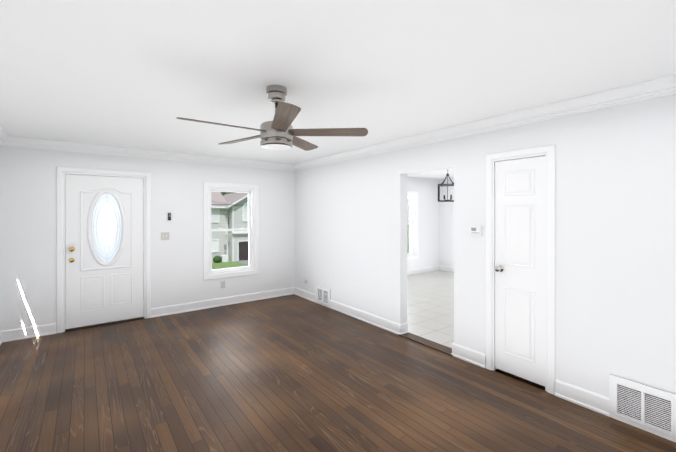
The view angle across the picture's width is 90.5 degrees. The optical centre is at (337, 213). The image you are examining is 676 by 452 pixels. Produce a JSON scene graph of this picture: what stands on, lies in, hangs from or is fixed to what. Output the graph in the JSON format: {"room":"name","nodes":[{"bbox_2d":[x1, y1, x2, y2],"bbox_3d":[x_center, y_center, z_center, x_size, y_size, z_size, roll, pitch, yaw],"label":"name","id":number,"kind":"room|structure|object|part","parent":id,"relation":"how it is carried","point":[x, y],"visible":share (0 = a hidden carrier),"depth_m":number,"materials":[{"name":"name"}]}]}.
{"room":"empty living room","nodes":[
{"label":"empty living room","id":0,"kind":"room"},
{"bbox_2d":[0,146,439,330],"bbox_3d":[-0.687,0.309,6.595,8.860,2.440,0.200,0,0,-37],"label":"wall","id":1,"kind":"structure","parent":0,"point":[27,237],"depth_m":5.04,"materials":[{"name":"white paint"}]},
{"bbox_2d":[0,331,3,344],"bbox_3d":[-1.988,1.466,1.310,0.024,0.132,6.680,0,0,-37],"label":"baseboard","id":2,"kind":"structure","parent":1,"relation":"attached to","point":[1,332],"depth_m":3.97,"materials":[{"name":"white paint"}]},
{"bbox_2d":[0,127,11,146],"bbox_3d":[-1.960,-0.853,1.330,0.094,0.110,6.680,0,0,-37],"label":"crown molding","id":3,"kind":"structure","parent":1,"relation":"attached to","point":[5,140],"depth_m":3.94,"materials":[{"name":"white paint"}]},
{"bbox_2d":[4,323,55,341],"bbox_3d":[-3.781,1.464,4.125,0.485,0.132,0.024,0,0,-37],"label":"baseboard","id":4,"kind":"structure","parent":1,"relation":"attached to","point":[46,329],"depth_m":4.12,"materials":[{"name":"white paint"}]},
{"bbox_2d":[56,166,150,332],"bbox_3d":[-3.225,0.478,4.670,1.060,2.145,0.222,0,0,-37],"label":"door frame","id":5,"kind":"structure","parent":1,"relation":"attached to","point":[61,172],"depth_m":4.41,"materials":[{"name":"white paint"}]},
{"bbox_2d":[65,174,143,328],"bbox_3d":[-3.178,0.499,4.625,0.902,2.010,0.125,0,0,-41],"label":"entry door","id":6,"kind":"structure","parent":1,"relation":"in","point":[104,249],"depth_m":4.59,"materials":[{"name":"white paint"}]},
{"bbox_2d":[12,136,291,169],"bbox_3d":[-2.384,-0.855,5.132,3.750,0.110,0.094,0,0,-37],"label":"crown molding","id":7,"kind":"structure","parent":1,"relation":"attached to","point":[22,142],"depth_m":4.76,"materials":[{"name":"white paint"}]},
{"bbox_2d":[161,232,168,239],"bbox_3d":[-2.591,0.345,5.024,0.115,0.115,0.019,0,0,-37],"label":"switch plate","id":8,"kind":"object","parent":1,"relation":"attached to","point":[164,235],"visible":1,"depth_m":5.03,"materials":[{"name":"grey plastic"}]},
{"bbox_2d":[151,287,291,317],"bbox_3d":[-1.780,1.464,5.632,2.405,0.132,0.024,0,0,-37],"label":"baseboard","id":9,"kind":"structure","parent":1,"relation":"attached to","point":[192,306],"depth_m":5.48,"materials":[{"name":"white paint"}]},
{"bbox_2d":[203,182,258,279],"bbox_3d":[-1.832,0.285,5.720,0.950,1.580,0.220,0,0,-37],"label":"living room window","id":10,"kind":"structure","parent":1,"relation":"in","point":[250,209],"depth_m":5.67,"materials":[{"name":"white paint"}]},
{"bbox_2d":[407,191,418,259],"bbox_3d":[1.579,0.299,8.289,1.010,1.710,0.220,0,0,-37],"label":"dining room window","id":11,"kind":"structure","parent":1,"relation":"in","point":[412,225],"depth_m":8.47,"materials":[{"name":"white paint"}]},
{"bbox_2d":[407,265,439,274],"bbox_3d":[1.022,1.463,7.742,4.350,0.132,0.024,0,0,-37],"label":"baseboard","id":12,"kind":"structure","parent":1,"relation":"attached to","point":[428,269],"depth_m":8.63,"materials":[{"name":"white paint"}]},
{"bbox_2d":[0,294,675,451],"bbox_3d":[-0.411,1.581,2.497,3.991,0.100,6.700,0,0,-37],"label":"floor","id":13,"kind":"structure","parent":0,"point":[291,373],"depth_m":2.81,"materials":[{"name":"brown wood"}]},
{"bbox_2d":[398,332,452,355],"bbox_3d":[1.054,1.575,3.945,0.164,0.112,0.770,0,0,-37],"label":"threshold","id":14,"kind":"object","parent":13,"relation":"on","point":[430,343],"visible":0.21,"depth_m":3.92,"materials":[{"name":"brown wood"}]},
{"bbox_2d":[0,0,675,178],"bbox_3d":[1.367,-0.989,3.866,8.860,0.160,7.030,0,0,-37],"label":"ceiling","id":15,"kind":"structure","parent":0,"point":[139,74],"depth_m":2.05,"materials":[{"name":"white paint"}]},
{"bbox_2d":[176,85,367,150],"bbox_3d":[-0.489,-0.690,2.420,1.234,0.438,1.274,0,0,-37],"label":"ceiling fan","id":16,"kind":"object","parent":15,"relation":"hanging from","point":[278,132],"visible":1,"depth_m":2.38,"materials":[{"name":"brown wood"}]},
{"bbox_3d":[-0.755,-0.587,2.230,0.580,0.012,0.128,0,12,-35],"label":"blade","id":17,"kind":"part","parent":16,"relation":"part of","materials":[{"name":"brown wood"}]},
{"bbox_3d":[-0.746,-0.587,2.671,0.580,0.012,0.128,0,12,37],"label":"blade","id":18,"kind":"part","parent":16,"relation":"part of","materials":[{"name":"brown wood"}]},
{"bbox_3d":[-0.339,-0.587,2.085,0.128,0.012,0.580,13,-4,-16],"label":"blade","id":19,"kind":"part","parent":16,"relation":"part of","materials":[{"name":"brown wood"}]},
{"bbox_3d":[-0.324,-0.587,2.798,0.128,0.012,0.580,-13,-4,19],"label":"blade","id":20,"kind":"part","parent":16,"relation":"part of","materials":[{"name":"brown wood"}]},
{"bbox_3d":[-0.072,-0.587,2.436,0.580,0.012,0.128,0,-12,1],"label":"blade","id":21,"kind":"part","parent":16,"relation":"part of","materials":[{"name":"brown wood"}]},
{"bbox_2d":[438,173,453,201],"bbox_3d":[1.990,-0.561,6.082,0.327,0.698,0.327,0,0,20],"label":"lantern chandelier","id":22,"kind":"object","parent":15,"relation":"hanging from","point":[447,185],"visible":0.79,"depth_m":6.06,"materials":[{"name":"black metal"}]},
{"bbox_2d":[407,270,453,347],"bbox_3d":[2.092,1.580,6.328,4.361,0.100,3.590,0,0,-37],"label":"floor","id":23,"kind":"structure","parent":0,"point":[430,305],"depth_m":5.49,"materials":[{"name":"white tile"}]},
{"bbox_2d":[440,178,453,266],"bbox_3d":[4.841,0.310,6.451,0.200,2.440,6.680,0,0,-37],"label":"wall","id":24,"kind":"structure","parent":0,"point":[446,233],"depth_m":8.88,"materials":[{"name":"white paint"}]},
{"bbox_2d":[440,265,453,271],"bbox_3d":[3.816,1.463,7.627,0.024,0.132,3.510,0,0,-37],"label":"baseboard","id":25,"kind":"structure","parent":24,"relation":"attached to","point":[446,268],"depth_m":8.85,"materials":[{"name":"white paint"}]},
{"bbox_2d":[294,94,675,397],"bbox_3d":[1.234,0.311,3.735,0.130,2.440,6.680,0,0,-37],"label":"wall","id":26,"kind":"structure","parent":0,"point":[615,240],"depth_m":2.75,"materials":[{"name":"white paint"}]},
{"bbox_2d":[292,287,315,302],"bbox_3d":[-0.592,1.464,6.033,0.024,0.132,0.715,0,0,-37],"label":"baseboard","id":27,"kind":"structure","parent":26,"relation":"attached to","point":[310,296],"depth_m":6.04,"materials":[{"name":"white paint"}]},
{"bbox_2d":[316,285,330,306],"bbox_3d":[-0.256,1.380,5.580,0.032,0.300,0.410,0,0,-37],"label":"air vent","id":28,"kind":"object","parent":26,"relation":"in","point":[323,296],"visible":1,"depth_m":5.57,"materials":[{"name":"white metal"}]},
{"bbox_2d":[329,300,403,334],"bbox_3d":[0.334,1.464,4.812,0.034,0.132,1.529,0,0,-37],"label":"baseboard","id":29,"kind":"structure","parent":26,"relation":"attached to","point":[391,326],"depth_m":4.66,"materials":[{"name":"white paint"}]},
{"bbox_2d":[451,343,485,367],"bbox_3d":[1.344,1.465,3.471,0.034,0.132,0.384,0,0,-37],"label":"baseboard","id":30,"kind":"structure","parent":26,"relation":"attached to","point":[477,358],"depth_m":3.45,"materials":[{"name":"white paint"}]},
{"bbox_2d":[469,226,482,235],"bbox_3d":[1.393,0.176,3.392,0.030,0.096,0.133,0,0,-37],"label":"thermostat","id":31,"kind":"object","parent":26,"relation":"attached to","point":[475,230],"visible":0.98,"depth_m":3.37,"materials":[{"name":"white plastic"}]},
{"bbox_2d":[292,74,675,170],"bbox_3d":[1.145,-0.854,3.668,0.094,0.110,6.680,0,0,-37],"label":"crown molding","id":32,"kind":"structure","parent":26,"relation":"attached to","point":[664,86],"depth_m":2.96,"materials":[{"name":"white paint"}]},
{"bbox_2d":[495,156,544,385],"bbox_3d":[1.651,0.503,3.062,0.108,2.000,0.466,0,0,-37],"label":"closet door","id":33,"kind":"structure","parent":26,"relation":"in","point":[519,267],"depth_m":3.06,"materials":[{"name":"white paint"}]},
{"bbox_2d":[486,144,554,394],"bbox_3d":[1.697,0.476,3.108,0.146,2.110,0.610,0,0,-37],"label":"trim","id":34,"kind":"structure","parent":26,"relation":"attached to","point":[548,152],"depth_m":2.89,"materials":[{"name":"white paint"}]},
{"bbox_2d":[555,379,608,416],"bbox_3d":[1.938,1.465,2.673,0.024,0.132,0.365,0,0,-37],"label":"baseboard","id":35,"kind":"structure","parent":26,"relation":"attached to","point":[595,402],"depth_m":2.66,"materials":[{"name":"white paint"}]},
{"bbox_2d":[609,374,675,441],"bbox_3d":[2.159,1.374,2.373,0.032,0.315,0.380,0,0,-37],"label":"air vent","id":36,"kind":"object","parent":26,"relation":"in","point":[650,409],"visible":1,"depth_m":2.37,"materials":[{"name":"white metal"}]},
{"bbox_2d":[495,369,544,389],"bbox_3d":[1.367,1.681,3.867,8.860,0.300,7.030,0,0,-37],"label":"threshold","id":37,"kind":"structure","parent":0,"point":[521,379],"depth_m":3.18,"materials":[{"name":"black"}]},
{"label":"outside","id":38,"kind":"structure","parent":0,"visible":0},
{"bbox_2d":[236,260,248,265],"bbox_3d":[-8.035,5.459,26.876,100.000,0.225,20.880,0,0,-37],"label":"driveway","id":39,"kind":"structure","parent":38,"point":[246,262],"depth_m":36.30,"materials":[{"name":"grey concrete"}]},
{"bbox_2d":[212,228,408,268],"bbox_3d":[-13.184,3.603,33.714,160.000,3.530,170.000,0,0,-37],"label":"lawn","id":40,"kind":"structure","parent":38,"point":[230,264],"depth_m":35.05,"materials":[{"name":"green plant"}]},
{"bbox_2d":[211,192,248,262],"bbox_3d":[-15.450,1.241,40.112,13.880,8.850,9.950,0,0,-37],"label":"neighbouring house","id":41,"kind":"structure","parent":40,"relation":"on","point":[222,214],"depth_m":37.72,"materials":[{"name":"white"}]}
]}

